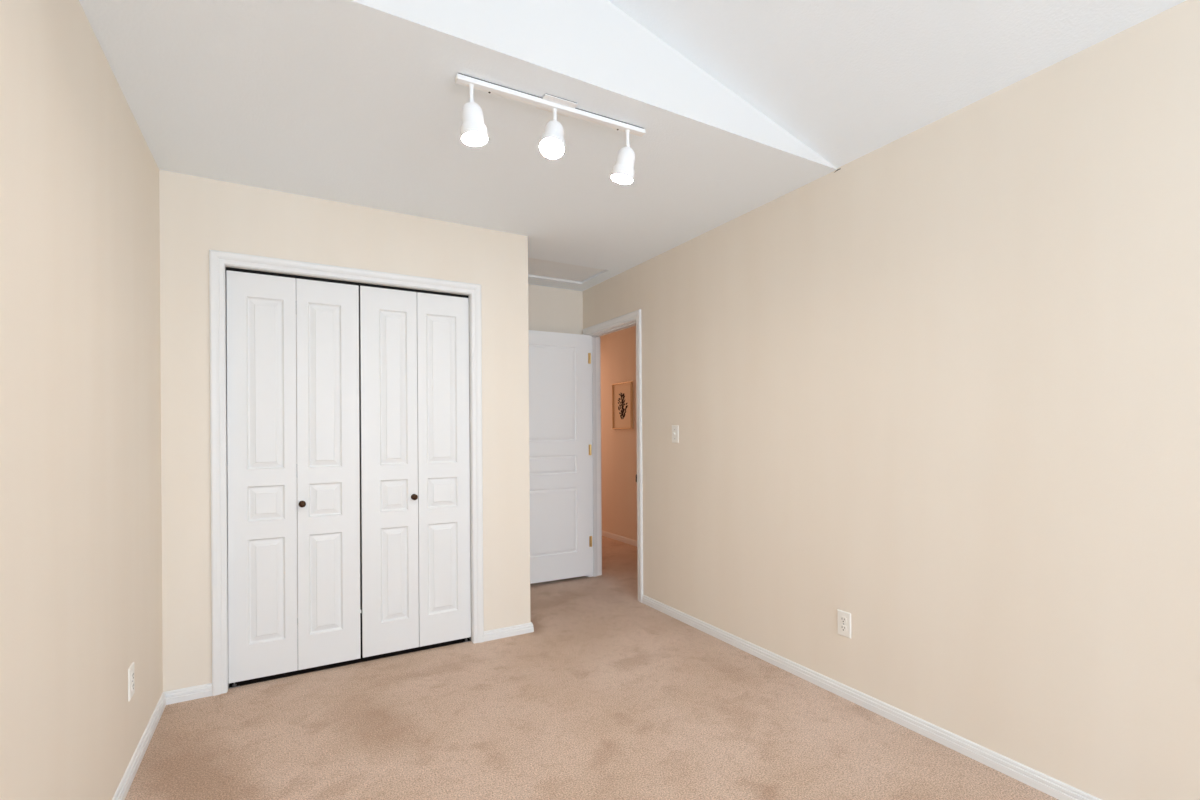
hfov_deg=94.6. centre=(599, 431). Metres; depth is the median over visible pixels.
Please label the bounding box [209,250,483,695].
door frame
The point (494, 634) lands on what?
baseboard
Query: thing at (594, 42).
wall
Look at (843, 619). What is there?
receptacle
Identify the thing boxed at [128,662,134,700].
wall outlet
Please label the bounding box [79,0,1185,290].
ceiling
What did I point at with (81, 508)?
wall
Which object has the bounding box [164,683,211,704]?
baseboard
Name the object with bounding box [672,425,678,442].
light switch
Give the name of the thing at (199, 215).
wall
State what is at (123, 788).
baseboard
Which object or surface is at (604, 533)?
baseboard
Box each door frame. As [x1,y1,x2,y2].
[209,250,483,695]
[583,309,642,602]
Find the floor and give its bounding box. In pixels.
[125,536,1057,799]
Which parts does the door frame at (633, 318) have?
casing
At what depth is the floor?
2.29 m
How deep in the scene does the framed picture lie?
6.17 m
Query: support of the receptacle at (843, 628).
attached to the wall outlet at (844, 618)
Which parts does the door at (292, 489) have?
knob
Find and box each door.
[226,270,360,688]
[360,286,470,657]
[529,330,591,583]
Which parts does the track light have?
stem, bulb, bulb, stem, bulb, stem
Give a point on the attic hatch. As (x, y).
(537, 268)
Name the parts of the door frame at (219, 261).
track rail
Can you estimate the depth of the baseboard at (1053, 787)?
2.30 m
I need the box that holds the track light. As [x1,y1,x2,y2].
[455,73,644,184]
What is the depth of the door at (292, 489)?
2.81 m
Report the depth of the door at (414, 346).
3.11 m
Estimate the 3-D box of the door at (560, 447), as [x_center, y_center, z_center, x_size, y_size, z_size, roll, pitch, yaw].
[-0.397,0.197,4.472,0.752,2.017,0.098,0,0,-28]
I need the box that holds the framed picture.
[612,381,632,428]
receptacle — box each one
[840,616,846,622]
[840,625,846,631]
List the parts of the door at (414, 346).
knob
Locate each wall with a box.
[0,0,162,799]
[159,170,530,691]
[351,0,836,168]
[583,0,1199,799]
[600,326,636,540]
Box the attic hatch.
[528,258,602,283]
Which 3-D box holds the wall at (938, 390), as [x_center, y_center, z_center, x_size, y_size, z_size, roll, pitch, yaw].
[1.111,-0.008,2.688,0.118,2.460,10.200,0,0,-30]
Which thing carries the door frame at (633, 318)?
attached to the wall at (938, 390)
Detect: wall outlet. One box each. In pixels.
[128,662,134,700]
[837,609,850,638]
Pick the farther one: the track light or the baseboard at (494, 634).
the baseboard at (494, 634)
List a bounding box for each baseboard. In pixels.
[112,692,165,799]
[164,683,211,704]
[484,622,533,641]
[602,530,636,546]
[642,595,1100,799]
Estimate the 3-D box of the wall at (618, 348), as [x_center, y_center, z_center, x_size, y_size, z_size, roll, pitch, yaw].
[0.550,0.006,5.763,0.100,2.440,4.300,0,0,-30]
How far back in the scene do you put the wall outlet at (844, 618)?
2.54 m

